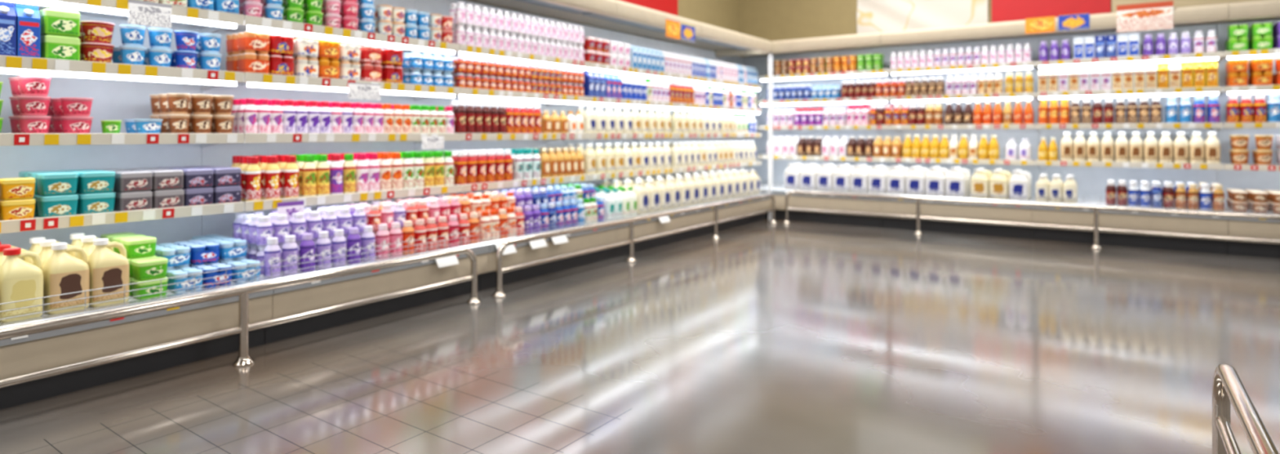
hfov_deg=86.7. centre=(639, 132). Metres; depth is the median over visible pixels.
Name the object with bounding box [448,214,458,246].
drink bottle
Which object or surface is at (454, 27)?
drink bottle
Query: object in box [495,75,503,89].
drink bottle
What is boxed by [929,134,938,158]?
juice bottle
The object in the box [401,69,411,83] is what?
milk bottle
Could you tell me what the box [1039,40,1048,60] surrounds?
milk bottle
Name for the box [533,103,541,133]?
drink bottle
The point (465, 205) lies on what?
drink bottle
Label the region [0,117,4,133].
yogurt cup
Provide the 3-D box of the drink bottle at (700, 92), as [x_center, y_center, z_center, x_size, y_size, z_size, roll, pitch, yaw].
[0.669,-0.441,7.793,0.081,0.240,0.081,0,0,6]
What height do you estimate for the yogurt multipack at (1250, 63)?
0.124 m
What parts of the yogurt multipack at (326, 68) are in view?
lid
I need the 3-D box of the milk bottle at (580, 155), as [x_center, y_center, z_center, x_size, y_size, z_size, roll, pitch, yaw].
[-0.544,0.255,6.055,0.086,0.250,0.084,0,0,32]
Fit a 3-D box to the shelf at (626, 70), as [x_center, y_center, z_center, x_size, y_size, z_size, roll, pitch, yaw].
[-0.243,-0.619,6.827,0.498,0.022,1.476,0,0,35]
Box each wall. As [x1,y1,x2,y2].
[677,0,738,56]
[738,0,1277,57]
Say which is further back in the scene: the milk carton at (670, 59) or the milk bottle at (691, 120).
the milk bottle at (691, 120)
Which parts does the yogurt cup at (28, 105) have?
lid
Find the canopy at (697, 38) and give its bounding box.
[680,32,751,49]
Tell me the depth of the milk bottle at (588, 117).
6.14 m
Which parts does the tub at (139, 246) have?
lid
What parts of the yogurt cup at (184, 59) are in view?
lid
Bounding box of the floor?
[0,217,1279,453]
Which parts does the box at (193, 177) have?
lid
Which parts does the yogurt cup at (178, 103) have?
lid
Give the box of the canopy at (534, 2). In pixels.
[517,0,589,13]
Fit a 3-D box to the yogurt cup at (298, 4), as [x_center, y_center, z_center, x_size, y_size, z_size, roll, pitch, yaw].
[-2.016,-0.767,3.958,0.099,0.090,0.099,0,0,36]
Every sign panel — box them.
[620,0,677,15]
[991,0,1111,22]
[1111,0,1257,12]
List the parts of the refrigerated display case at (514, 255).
panel, price rail, price rail, price rail, price rail, kick plate, panel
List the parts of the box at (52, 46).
lid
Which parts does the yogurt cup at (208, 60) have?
lid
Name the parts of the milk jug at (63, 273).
handle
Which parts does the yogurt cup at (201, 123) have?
lid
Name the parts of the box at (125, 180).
lid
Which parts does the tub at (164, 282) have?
lid, dairy tub, lid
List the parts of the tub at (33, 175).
lid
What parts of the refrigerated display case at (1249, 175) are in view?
price rail, price rail, price rail, price rail, kick plate, panel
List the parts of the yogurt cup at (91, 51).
lid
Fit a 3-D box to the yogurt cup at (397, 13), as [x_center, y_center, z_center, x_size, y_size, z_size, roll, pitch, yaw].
[-1.617,-0.782,4.528,0.094,0.100,0.094,0,0,42]
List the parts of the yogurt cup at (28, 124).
lid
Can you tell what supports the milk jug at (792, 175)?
on the refrigerated display case at (771, 171)
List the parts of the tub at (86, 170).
lid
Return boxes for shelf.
[0,0,210,28]
[219,23,425,52]
[236,80,247,84]
[435,51,559,67]
[565,67,649,78]
[659,78,732,88]
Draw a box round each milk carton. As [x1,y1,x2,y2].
[0,1,16,56]
[14,4,40,57]
[582,71,594,96]
[591,71,599,97]
[597,72,605,97]
[602,73,611,97]
[608,73,617,97]
[613,74,622,98]
[629,44,637,68]
[634,45,641,68]
[639,46,646,69]
[644,47,651,70]
[648,48,655,71]
[653,48,659,71]
[657,49,664,71]
[661,50,668,72]
[666,51,672,72]
[669,52,676,73]
[673,53,680,74]
[677,53,684,74]
[681,53,688,75]
[685,54,692,75]
[688,55,695,75]
[693,56,698,76]
[696,57,702,76]
[700,57,706,77]
[703,57,709,78]
[706,58,713,78]
[711,59,715,79]
[713,60,719,79]
[717,60,723,79]
[720,61,725,79]
[723,62,728,80]
[726,62,732,80]
[729,62,735,81]
[733,63,737,81]
[735,64,741,82]
[738,64,743,82]
[741,65,746,83]
[744,65,749,83]
[746,66,752,84]
[750,66,755,84]
[752,66,757,84]
[1038,69,1048,91]
[1048,68,1057,91]
[1058,68,1068,91]
[1068,67,1079,90]
[1073,36,1084,58]
[1079,66,1088,90]
[1084,35,1094,57]
[1089,66,1100,90]
[1095,35,1105,57]
[1101,66,1111,89]
[1106,34,1116,57]
[1111,66,1122,89]
[1117,33,1127,56]
[1122,65,1133,88]
[1128,32,1139,56]
[1133,64,1145,88]
[1145,64,1156,88]
[1157,63,1168,88]
[1168,62,1180,88]
[1181,62,1193,87]
[1193,62,1205,87]
[1205,61,1217,86]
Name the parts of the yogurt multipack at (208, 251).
lid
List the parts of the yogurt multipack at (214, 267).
lid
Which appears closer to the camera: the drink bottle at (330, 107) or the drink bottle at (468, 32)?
the drink bottle at (330, 107)
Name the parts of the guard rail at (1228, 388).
rail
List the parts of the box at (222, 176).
lid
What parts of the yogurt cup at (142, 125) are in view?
lid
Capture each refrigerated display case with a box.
[0,0,273,409]
[201,0,488,343]
[414,0,617,290]
[546,0,702,257]
[636,22,772,237]
[715,31,899,227]
[880,19,1039,239]
[1032,3,1228,254]
[1217,0,1279,258]
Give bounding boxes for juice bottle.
[902,134,911,157]
[908,134,912,157]
[911,134,920,157]
[917,134,921,157]
[920,134,929,158]
[926,134,930,145]
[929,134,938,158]
[936,134,939,158]
[939,134,948,158]
[944,101,952,124]
[948,134,958,158]
[950,102,954,124]
[953,101,962,124]
[958,134,968,159]
[959,102,963,124]
[963,101,972,124]
[964,134,968,159]
[968,101,973,124]
[968,134,977,159]
[973,101,982,124]
[977,134,987,159]
[978,101,982,124]
[982,100,991,124]
[985,134,988,159]
[988,101,992,124]
[988,134,998,159]
[992,100,1001,124]
[995,134,999,159]
[999,100,1003,124]
[1003,100,1012,124]
[1008,100,1013,124]
[1013,99,1022,124]
[1019,100,1023,124]
[1023,99,1033,124]
[1038,137,1047,159]
[1048,137,1057,160]
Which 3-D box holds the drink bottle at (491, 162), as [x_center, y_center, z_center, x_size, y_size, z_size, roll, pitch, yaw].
[-1.146,0.255,5.184,0.076,0.250,0.076,0,0,14]
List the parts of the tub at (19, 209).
lid, dairy tub, lid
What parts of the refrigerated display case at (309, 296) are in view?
panel, price rail, price rail, price rail, price rail, kick plate, panel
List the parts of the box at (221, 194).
lid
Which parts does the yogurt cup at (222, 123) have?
lid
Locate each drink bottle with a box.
[231,98,239,133]
[231,155,239,167]
[236,98,246,133]
[238,155,250,201]
[243,97,257,133]
[244,155,261,201]
[253,155,262,165]
[254,99,259,120]
[257,98,271,133]
[258,155,269,199]
[264,155,279,199]
[267,99,272,108]
[270,99,283,133]
[278,155,286,198]
[280,100,284,120]
[282,99,295,133]
[283,155,298,198]
[293,100,297,122]
[295,100,307,133]
[296,154,306,196]
[301,155,315,196]
[305,101,309,121]
[307,101,319,133]
[311,154,318,179]
[315,154,329,195]
[317,102,320,110]
[319,101,331,133]
[324,153,332,178]
[328,102,332,110]
[328,154,342,195]
[330,102,342,133]
[337,153,344,178]
[339,102,343,121]
[341,102,352,133]
[342,153,355,193]
[350,102,354,121]
[352,102,363,133]
[352,153,357,164]
[353,204,362,207]
[355,153,368,192]
[358,201,367,204]
[361,152,369,162]
[361,204,370,225]
[362,102,373,133]
[367,152,379,191]
[367,205,381,231]
[371,103,374,111]
[372,231,377,256]
[373,103,383,133]
[375,223,390,258]
[376,152,381,175]
[378,152,391,191]
[378,201,387,220]
[380,204,393,229]
[382,103,393,133]
[386,151,392,163]
[389,222,402,256]
[391,152,402,190]
[392,104,402,133]
[394,198,402,203]
[395,151,403,161]
[399,200,407,217]
[401,104,411,133]
[401,151,413,188]
[401,220,414,253]
[404,201,417,226]
[410,105,420,133]
[410,200,418,208]
[411,151,413,161]
[413,151,423,187]
[413,218,426,252]
[417,151,424,159]
[417,200,428,224]
[419,105,429,133]
[422,151,434,186]
[425,217,437,249]
[426,151,434,159]
[427,199,439,223]
[428,105,437,133]
[431,197,440,204]
[433,151,444,186]
[436,216,448,248]
[437,106,445,133]
[439,198,450,222]
[443,151,453,185]
[443,196,451,204]
[445,106,453,133]
[448,3,457,26]
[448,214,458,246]
[449,197,461,220]
[450,150,457,184]
[451,25,457,43]
[451,57,457,73]
[451,73,457,86]
[453,195,461,202]
[455,56,465,72]
[455,72,465,87]
[456,1,465,24]
[456,24,465,44]
[456,151,466,184]
[457,213,469,244]
[459,196,470,218]
[463,57,473,73]
[464,3,473,26]
[465,25,473,45]
[465,73,473,88]
[465,195,472,212]
[466,150,476,183]
[468,212,479,242]
[471,4,480,27]
[471,57,480,74]
[471,195,482,217]
[472,74,481,88]
[473,26,481,47]
[474,150,477,159]
[475,150,486,182]
[479,210,490,240]
[480,6,488,28]
[480,27,488,48]
[480,58,488,75]
[480,75,488,88]
[480,194,490,216]
[483,191,490,199]
[485,150,495,182]
[487,8,496,30]
[488,29,496,48]
[488,59,496,75]
[488,75,496,89]
[489,193,499,214]
[489,209,499,239]
[494,149,504,182]
[495,9,503,31]
[495,31,503,49]
[495,60,503,76]
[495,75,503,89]
[497,192,507,213]
[497,208,507,237]
[502,11,510,32]
[502,31,510,50]
[502,61,510,76]
[502,76,511,90]
[503,149,512,181]
[505,102,513,133]
[506,191,515,213]
[506,208,515,235]
[508,62,517,77]
[509,12,517,33]
[510,32,517,52]
[510,77,517,91]
[511,149,514,180]
[512,102,520,133]
[513,149,523,180]
[515,13,524,34]
[515,62,524,78]
[515,206,524,235]
[516,34,524,53]
[516,78,524,91]
[520,102,528,133]
[522,15,531,35]
[522,148,531,179]
[523,35,530,53]
[523,63,530,79]
[523,79,530,92]
[527,103,534,133]
[529,16,537,36]
[529,64,537,79]
[529,79,537,92]
[530,36,537,54]
[531,148,540,178]
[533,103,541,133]
[535,17,543,37]
[535,65,543,79]
[536,80,543,93]
[537,37,543,55]
[542,18,549,39]
[542,38,549,56]
[542,66,549,80]
[542,80,549,93]
[548,20,555,39]
[548,66,555,81]
[548,80,555,93]
[549,39,555,57]
[554,21,561,40]
[554,67,561,81]
[555,40,561,57]
[555,81,561,93]
[560,22,567,41]
[560,41,567,58]
[560,68,567,82]
[560,82,567,94]
[566,23,573,42]
[566,42,573,59]
[566,69,573,83]
[566,82,573,94]
[571,25,578,43]
[572,43,578,60]
[572,69,578,83]
[572,83,578,95]
[574,185,582,204]
[577,26,584,44]
[577,44,584,61]
[577,70,584,84]
[577,84,583,95]
[582,198,591,222]
[589,197,597,222]
[645,78,652,100]
[650,78,656,101]
[654,79,661,101]
[659,80,665,101]
[663,80,670,102]
[668,80,674,102]
[672,81,678,102]
[676,81,682,102]
[680,82,686,102]
[684,82,690,103]
[688,83,694,103]
[693,84,697,103]
[697,84,702,104]
[700,84,705,104]
[707,85,712,104]
[721,87,726,106]
[724,87,729,106]
[728,88,733,106]
[731,88,736,106]
[741,88,745,106]
[743,89,748,107]
[750,90,754,107]
[752,90,756,107]
[773,108,780,125]
[780,108,786,125]
[786,108,794,125]
[794,108,800,125]
[800,108,808,124]
[808,107,815,124]
[815,107,822,124]
[821,107,823,124]
[822,107,829,124]
[828,107,831,124]
[830,107,836,124]
[835,107,838,124]
[837,107,844,124]
[843,107,847,124]
[846,105,853,124]
[853,105,861,124]
[861,105,868,124]
[866,105,870,124]
[869,105,876,124]
[875,79,882,96]
[883,79,889,96]
[884,104,892,124]
[890,52,897,68]
[890,78,897,96]
[892,104,900,124]
[897,51,904,68]
[897,78,904,96]
[900,104,908,124]
[904,50,911,67]
[911,50,918,67]
[919,49,926,66]
[924,103,933,124]
[926,49,933,66]
[931,103,933,124]
[933,48,941,66]
[933,103,942,124]
[940,103,943,124]
[942,48,949,66]
[946,75,953,94]
[949,48,956,65]
[953,75,961,94]
[957,47,964,65]
[961,74,968,93]
[964,47,973,64]
[969,74,977,93]
[973,46,980,64]
[977,73,985,93]
[981,45,988,63]
[986,73,993,93]
[989,45,997,63]
[994,73,1002,93]
[997,44,1005,62]
[1004,72,1013,93]
[1005,44,1013,62]
[1014,43,1022,62]
[1014,71,1022,92]
[1022,43,1031,62]
[1024,71,1032,92]
[1038,99,1048,123]
[1048,99,1058,123]
[1059,99,1069,123]
[1175,183,1186,208]
[1187,183,1199,208]
[1193,31,1204,52]
[1204,31,1208,52]
[1205,30,1217,52]
[1213,184,1224,210]
[1226,94,1239,122]
[1226,95,1229,122]
[1239,95,1243,122]
[1240,94,1253,122]
[1253,94,1256,122]
[1253,94,1266,122]
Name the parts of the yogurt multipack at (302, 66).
lid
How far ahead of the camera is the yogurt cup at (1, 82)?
2.90 m
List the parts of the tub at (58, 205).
dairy tub, lid, lid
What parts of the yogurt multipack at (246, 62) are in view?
lid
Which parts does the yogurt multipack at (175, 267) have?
lid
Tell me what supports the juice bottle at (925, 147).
on the refrigerated display case at (1015, 29)
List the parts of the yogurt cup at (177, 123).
lid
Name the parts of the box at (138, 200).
lid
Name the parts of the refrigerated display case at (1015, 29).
panel, kick plate, price rail, price rail, price rail, price rail, panel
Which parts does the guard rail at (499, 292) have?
post, rail, post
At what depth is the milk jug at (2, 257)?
2.86 m
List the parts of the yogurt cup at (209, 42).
lid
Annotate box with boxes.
[38,8,79,37]
[40,34,79,60]
[97,168,129,171]
[112,170,152,191]
[113,191,152,211]
[125,167,155,170]
[134,168,166,170]
[146,168,183,190]
[149,188,184,208]
[155,166,186,168]
[166,167,198,168]
[177,168,213,188]
[182,186,213,206]
[186,165,215,167]
[197,166,227,168]
[207,166,240,186]
[212,185,241,204]
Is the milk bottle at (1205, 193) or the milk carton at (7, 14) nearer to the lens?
the milk carton at (7, 14)
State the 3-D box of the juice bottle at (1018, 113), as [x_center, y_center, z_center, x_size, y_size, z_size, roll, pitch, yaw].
[4.121,-0.226,7.391,0.086,0.270,0.086,0,0,38]
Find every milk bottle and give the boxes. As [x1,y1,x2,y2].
[232,213,246,238]
[240,213,253,243]
[245,243,251,259]
[248,214,262,244]
[248,244,258,260]
[253,211,263,216]
[255,216,272,246]
[255,245,266,275]
[263,237,280,277]
[268,213,277,237]
[270,209,277,213]
[273,214,289,244]
[277,243,284,271]
[281,235,297,274]
[288,213,293,235]
[290,213,306,241]
[294,240,302,269]
[299,232,315,271]
[303,206,311,210]
[303,210,311,231]
[306,211,322,239]
[311,239,317,266]
[315,231,331,268]
[316,205,326,211]
[317,208,327,229]
[322,209,337,237]
[324,206,333,209]
[328,236,333,255]
[330,204,340,207]
[331,228,346,266]
[332,207,341,227]
[337,208,352,235]
[338,204,347,208]
[343,235,348,261]
[346,205,355,226]
[346,226,361,263]
[352,206,366,233]
[360,225,375,261]
[371,200,379,205]
[386,202,395,218]
[392,203,405,227]
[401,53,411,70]
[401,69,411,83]
[408,51,422,69]
[408,69,422,84]
[421,53,433,70]
[421,70,432,84]
[422,199,430,206]
[431,54,443,71]
[432,71,443,85]
[437,194,444,202]
[441,55,453,72]
[442,71,453,86]
[450,100,457,133]
[455,99,466,133]
[465,100,474,133]
[473,100,482,133]
[481,101,490,133]
[489,101,497,133]
[497,102,506,133]
[500,190,507,196]
[515,191,524,211]
[523,190,533,210]
[523,205,533,233]
[531,189,540,209]
[532,204,541,231]
[538,188,547,208]
[539,148,550,177]
[539,204,548,230]
[541,110,551,133]
[546,188,555,208]
[547,148,557,177]
[547,202,556,229]
[550,111,559,133]
[553,187,562,206]
[555,147,564,177]
[555,201,563,227]
[559,111,568,133]
[560,186,569,205]
[562,147,571,176]
[562,200,570,226]
[567,111,576,133]
[567,143,573,151]
[568,147,577,175]
[568,186,576,199]
[568,200,577,225]
[573,106,584,117]
[574,111,583,133]
[574,143,584,153]
[575,147,584,175]
[576,199,584,224]
[581,184,589,203]
[582,105,595,133]
[582,143,595,174]
[587,184,595,202]
[594,106,605,133]
[594,143,605,173]
[595,188,602,201]
[595,196,604,221]
[601,187,608,196]
[602,189,614,219]
[604,106,614,133]
[604,143,614,173]
[609,186,615,194]
[611,188,622,217]
[613,106,623,133]
[613,143,624,172]
[617,186,622,193]
[618,187,629,217]
[620,75,626,98]
[622,107,632,133]
[622,142,632,171]
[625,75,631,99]
[626,186,636,215]
[630,76,637,99]
[630,142,640,170]
[631,107,640,133]
[635,76,642,99]
[638,142,648,169]
[639,108,648,133]
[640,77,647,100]
[646,142,656,169]
[647,108,656,133]
[654,109,663,133]
[654,142,663,168]
[662,109,671,133]
[662,142,671,168]
[671,110,681,133]
[671,142,680,168]
[678,142,687,167]
[680,110,688,133]
[684,142,693,166]
[687,111,695,133]
[691,142,699,165]
[693,111,702,133]
[697,141,706,165]
[700,111,708,133]
[703,141,711,164]
[704,84,709,104]
[706,111,715,133]
[709,141,716,164]
[711,85,715,105]
[713,111,720,133]
[714,141,722,164]
[715,86,719,105]
[718,86,723,105]
[720,113,726,133]
[720,141,728,164]
[724,113,731,133]
[725,141,733,163]
[729,113,735,133]
[730,141,737,163]
[733,114,740,133]
[734,88,738,106]
[735,141,742,162]
[737,88,742,106]
[737,114,744,133]
[740,140,746,162]
[742,114,748,133]
[745,140,751,161]
[746,89,751,107]
[746,114,752,133]
[749,140,756,161]
[750,115,756,133]
[766,140,774,155]
[773,85,778,99]
[773,136,782,155]
[778,84,785,99]
[782,136,790,155]
[784,84,791,99]
[789,136,797,155]
[791,84,797,99]
[797,84,804,98]
[797,136,805,155]
[804,84,809,98]
[805,136,813,155]
[808,84,812,98]
[811,85,817,98]
[813,136,822,155]
[818,84,825,98]
[821,136,830,155]
[825,84,831,97]
[830,136,838,155]
[832,84,839,97]
[837,84,841,97]
[838,136,847,156]
[840,80,847,97]
[847,80,853,97]
[847,136,855,156]
[853,80,855,97]
[854,80,861,97]
[855,136,864,156]
[861,80,867,97]
[864,136,873,156]
[866,80,869,97]
[868,80,875,97]
[873,136,882,156]
[876,104,884,124]
[882,136,891,157]
[891,136,900,157]
[897,136,902,157]
[905,78,912,95]
[908,104,916,124]
[912,77,919,95]
[916,103,924,124]
[918,78,920,95]
[920,77,927,95]
[928,76,935,94]
[936,76,943,94]
[942,76,945,94]
[1005,138,1016,159]
[1019,138,1030,159]
[1035,174,1048,201]
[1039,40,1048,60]
[1048,175,1062,202]
[1049,40,1058,60]
[1053,174,1062,201]
[1060,132,1072,160]
[1061,40,1070,59]
[1062,175,1076,203]
[1070,98,1079,123]
[1071,174,1077,201]
[1073,132,1085,160]
[1081,98,1091,123]
[1086,132,1099,161]
[1092,98,1102,123]
[1100,132,1113,161]
[1103,97,1114,123]
[1106,181,1115,204]
[1115,97,1125,123]
[1115,132,1128,161]
[1117,181,1127,205]
[1126,97,1137,123]
[1128,182,1138,206]
[1129,132,1142,162]
[1138,97,1149,123]
[1139,182,1151,206]
[1142,34,1153,55]
[1142,132,1147,161]
[1143,132,1157,162]
[1151,97,1161,123]
[1151,182,1162,207]
[1155,33,1165,54]
[1157,132,1162,162]
[1158,132,1173,163]
[1162,182,1169,205]
[1163,182,1174,208]
[1165,96,1177,122]
[1168,32,1178,53]
[1173,132,1177,162]
[1173,132,1188,163]
[1174,182,1183,207]
[1179,96,1191,122]
[1180,31,1191,53]
[1186,182,1194,208]
[1188,132,1194,163]
[1189,132,1204,163]
[1192,96,1195,122]
[1193,95,1205,122]
[1199,183,1208,208]
[1200,184,1211,209]
[1204,132,1209,163]
[1205,132,1220,164]
[1206,96,1210,122]
[1208,95,1219,122]
[1211,183,1219,209]
[1266,94,1271,122]
[1267,93,1279,122]
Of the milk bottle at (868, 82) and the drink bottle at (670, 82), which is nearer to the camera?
the drink bottle at (670, 82)
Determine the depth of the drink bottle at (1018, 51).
7.36 m
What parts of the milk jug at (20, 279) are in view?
handle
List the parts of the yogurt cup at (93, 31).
lid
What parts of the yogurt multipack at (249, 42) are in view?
lid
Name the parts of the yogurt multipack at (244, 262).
lid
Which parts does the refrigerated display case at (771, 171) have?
corner post, panel, price rail, price rail, price rail, price rail, panel, kick plate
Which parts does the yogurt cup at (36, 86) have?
lid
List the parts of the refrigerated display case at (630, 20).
panel, price rail, price rail, price rail, price rail, kick plate, panel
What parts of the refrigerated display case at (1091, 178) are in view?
panel, price rail, price rail, price rail, price rail, kick plate, panel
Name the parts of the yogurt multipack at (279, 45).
lid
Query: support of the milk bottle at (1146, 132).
on the refrigerated display case at (1091, 178)
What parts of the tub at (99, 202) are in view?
lid, dairy tub, lid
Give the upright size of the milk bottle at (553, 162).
0.250 m
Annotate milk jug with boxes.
[0,244,31,265]
[0,247,43,322]
[22,236,59,262]
[31,239,75,270]
[42,242,89,314]
[67,232,97,253]
[75,235,114,258]
[87,238,128,306]
[597,178,611,188]
[611,177,622,186]
[611,179,622,188]
[622,180,634,192]
[632,180,649,213]
[634,178,645,186]
[645,179,660,212]
[656,178,671,210]
[666,177,680,208]
[676,176,690,206]
[686,175,699,204]
[695,174,708,203]
[704,173,716,202]
[712,173,724,200]
[720,172,732,199]
[728,171,739,198]
[736,170,746,196]
[742,169,753,195]
[750,168,759,194]
[784,163,800,189]
[792,162,804,170]
[800,163,817,190]
[808,163,820,172]
[816,164,833,191]
[825,163,836,173]
[829,163,837,170]
[833,164,850,191]
[841,164,853,173]
[845,163,854,171]
[850,164,868,192]
[859,164,871,174]
[862,164,872,172]
[868,165,887,193]
[876,164,889,174]
[880,164,891,172]
[886,165,906,195]
[896,165,908,176]
[897,164,910,173]
[906,166,925,195]
[913,165,928,176]
[918,165,929,173]
[925,167,946,196]
[933,166,947,178]
[935,165,950,174]
[946,167,966,197]
[955,166,971,195]
[955,167,968,197]
[970,168,989,199]
[977,168,991,181]
[981,168,992,177]
[989,169,1008,199]
[995,168,1010,182]
[997,168,1012,177]
[1008,169,1028,200]
[1016,168,1031,198]
[1017,169,1030,199]
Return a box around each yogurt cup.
[0,81,3,94]
[0,99,3,115]
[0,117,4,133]
[8,76,21,96]
[8,96,22,115]
[8,115,20,133]
[16,95,51,115]
[17,75,51,96]
[17,115,51,133]
[46,98,54,116]
[48,118,53,133]
[50,97,69,116]
[51,116,62,133]
[59,97,93,116]
[59,116,93,133]
[78,23,84,42]
[80,20,115,44]
[80,42,114,62]
[80,45,83,60]
[100,120,121,133]
[112,47,121,63]
[119,24,146,46]
[119,45,146,65]
[123,119,136,133]
[133,118,163,133]
[143,49,149,65]
[146,27,173,48]
[146,48,173,66]
[149,94,160,115]
[149,115,160,133]
[157,93,169,114]
[158,114,168,133]
[166,93,190,114]
[166,114,190,133]
[170,52,176,66]
[173,30,198,51]
[173,50,198,68]
[186,95,192,115]
[187,116,192,133]
[190,93,213,114]
[190,114,213,133]
[195,35,201,53]
[195,53,200,68]
[198,32,222,53]
[198,52,222,70]
[205,97,215,115]
[210,116,214,133]
[213,94,234,115]
[213,115,234,133]
[239,4,244,14]
[242,1,262,17]
[244,0,261,3]
[260,0,266,7]
[261,7,266,17]
[263,4,284,19]
[266,0,282,6]
[281,0,287,10]
[282,9,286,20]
[284,8,304,22]
[285,0,303,8]
[302,0,306,13]
[302,13,306,22]
[304,11,323,25]
[305,0,322,12]
[320,0,325,15]
[321,15,324,25]
[323,0,341,14]
[323,13,341,27]
[339,4,343,18]
[339,18,342,27]
[341,17,359,30]
[342,1,359,17]
[343,0,357,3]
[356,6,360,21]
[359,4,375,20]
[359,19,375,32]
[360,0,373,5]
[373,6,378,22]
[373,22,378,32]
[377,4,392,21]
[377,20,392,34]
[391,7,405,22]
[391,22,405,36]
[404,9,417,25]
[404,24,417,38]
[417,11,430,26]
[417,26,430,39]
[429,13,442,28]
[429,28,442,41]
[440,15,453,31]
[440,30,453,43]
[773,60,781,67]
[773,67,781,75]
[781,59,787,67]
[781,67,787,74]
[788,59,795,66]
[788,66,795,74]
[795,58,802,66]
[795,66,802,73]
[803,57,809,66]
[803,66,809,73]
[810,57,817,66]
[810,66,817,72]
[817,57,825,65]
[817,65,825,72]
[825,57,832,65]
[825,64,832,71]
[833,56,840,64]
[833,64,840,71]
[841,55,848,63]
[841,63,848,71]
[848,55,856,63]
[848,63,856,71]
[857,54,864,62]
[857,62,864,70]
[865,53,872,62]
[865,62,873,70]
[873,53,881,62]
[873,62,881,69]
[880,54,884,62]
[1226,188,1242,198]
[1227,189,1244,199]
[1229,134,1233,149]
[1229,149,1234,164]
[1229,190,1246,200]
[1231,134,1249,150]
[1231,150,1249,164]
[1231,191,1248,202]
[1231,201,1248,211]
[1246,190,1264,199]
[1248,191,1266,201]
[1248,200,1253,211]
[1250,191,1269,203]
[1251,150,1256,164]
[1251,202,1269,213]
[1254,134,1273,150]
[1254,150,1273,164]
[1266,191,1279,200]
[1268,191,1279,202]
[1268,201,1273,212]
[1271,192,1279,204]
[1271,203,1279,213]
[1275,134,1279,150]
[1275,150,1279,164]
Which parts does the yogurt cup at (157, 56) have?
lid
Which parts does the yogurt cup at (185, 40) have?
lid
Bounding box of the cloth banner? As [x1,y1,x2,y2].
[856,0,987,33]
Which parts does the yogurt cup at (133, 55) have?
lid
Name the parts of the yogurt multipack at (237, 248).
lid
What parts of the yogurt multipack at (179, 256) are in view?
lid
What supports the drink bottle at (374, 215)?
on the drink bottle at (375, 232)
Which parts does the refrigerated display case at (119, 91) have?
panel, price rail, price rail, price rail, kick plate, panel, price rail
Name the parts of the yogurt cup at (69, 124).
lid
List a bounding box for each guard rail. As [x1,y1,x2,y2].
[0,247,480,387]
[492,193,777,297]
[782,190,1279,248]
[1212,363,1279,453]
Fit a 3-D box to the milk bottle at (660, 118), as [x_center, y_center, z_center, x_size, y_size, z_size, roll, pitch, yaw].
[0.194,-0.120,7.125,0.101,0.260,0.119,0,0,33]
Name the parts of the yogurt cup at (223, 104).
lid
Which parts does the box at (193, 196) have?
lid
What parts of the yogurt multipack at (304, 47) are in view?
lid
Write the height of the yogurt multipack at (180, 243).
0.095 m
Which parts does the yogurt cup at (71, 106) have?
lid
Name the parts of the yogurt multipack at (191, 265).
lid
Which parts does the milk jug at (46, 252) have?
handle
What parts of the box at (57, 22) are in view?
lid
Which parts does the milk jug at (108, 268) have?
handle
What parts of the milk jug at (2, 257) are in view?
handle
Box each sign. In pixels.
[128,0,171,28]
[277,200,303,220]
[348,82,380,100]
[422,135,444,149]
[665,18,679,39]
[681,22,694,42]
[1025,15,1054,34]
[1057,13,1088,31]
[1116,0,1173,32]
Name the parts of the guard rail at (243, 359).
rail, post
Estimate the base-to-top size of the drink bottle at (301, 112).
0.200 m
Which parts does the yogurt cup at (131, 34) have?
lid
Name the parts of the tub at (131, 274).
lid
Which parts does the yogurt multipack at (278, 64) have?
lid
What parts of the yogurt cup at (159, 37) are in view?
lid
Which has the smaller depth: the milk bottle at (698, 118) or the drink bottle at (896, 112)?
the milk bottle at (698, 118)
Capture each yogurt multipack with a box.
[139,0,158,3]
[154,245,190,269]
[155,243,178,248]
[158,0,187,6]
[165,266,190,289]
[166,267,203,293]
[173,239,207,246]
[186,0,213,10]
[186,241,219,265]
[188,262,219,269]
[191,234,222,240]
[197,263,231,288]
[202,236,234,243]
[213,0,239,13]
[214,238,247,261]
[217,257,247,264]
[226,33,239,55]
[226,54,238,71]
[226,258,260,283]
[237,31,269,54]
[237,53,269,73]
[267,34,293,57]
[268,55,294,75]
[292,37,318,59]
[293,57,318,76]
[316,40,340,61]
[317,59,339,78]
[338,42,360,62]
[339,62,360,79]
[359,45,382,65]
[360,64,382,81]
[380,48,403,66]
[381,66,403,83]
[1225,40,1227,50]
[1225,62,1238,75]
[1225,75,1227,85]
[1227,23,1248,39]
[1227,37,1248,50]
[1227,59,1248,74]
[1227,73,1248,85]
[1248,26,1262,39]
[1248,39,1251,49]
[1248,61,1252,74]
[1248,74,1252,85]
[1251,22,1272,37]
[1251,35,1272,49]
[1251,58,1272,73]
[1251,72,1272,85]
[1272,23,1276,38]
[1272,37,1275,48]
[1272,73,1275,84]
[1275,22,1279,36]
[1275,35,1279,48]
[1275,57,1279,72]
[1275,71,1279,84]
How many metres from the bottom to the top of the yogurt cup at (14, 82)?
0.085 m
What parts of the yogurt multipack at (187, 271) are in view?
lid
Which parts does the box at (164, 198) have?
lid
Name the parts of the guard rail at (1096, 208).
post, rail, rail, post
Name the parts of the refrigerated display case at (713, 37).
panel, price rail, price rail, price rail, price rail, kick plate, panel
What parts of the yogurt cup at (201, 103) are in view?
lid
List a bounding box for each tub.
[0,177,35,220]
[18,170,59,177]
[26,171,67,194]
[32,194,38,216]
[35,172,78,217]
[57,168,93,171]
[66,169,102,192]
[75,170,115,214]
[100,231,135,241]
[110,234,146,253]
[120,235,156,258]
[126,255,156,277]
[128,276,133,295]
[130,257,168,299]
[582,36,595,50]
[583,49,595,62]
[594,37,602,51]
[595,51,602,63]
[601,39,609,53]
[602,52,609,64]
[608,40,617,53]
[608,53,616,65]
[616,41,623,54]
[616,54,623,66]
[622,43,630,56]
[622,55,630,66]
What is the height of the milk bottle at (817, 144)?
0.260 m
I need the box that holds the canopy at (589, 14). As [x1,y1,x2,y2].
[582,12,665,33]
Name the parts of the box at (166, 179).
lid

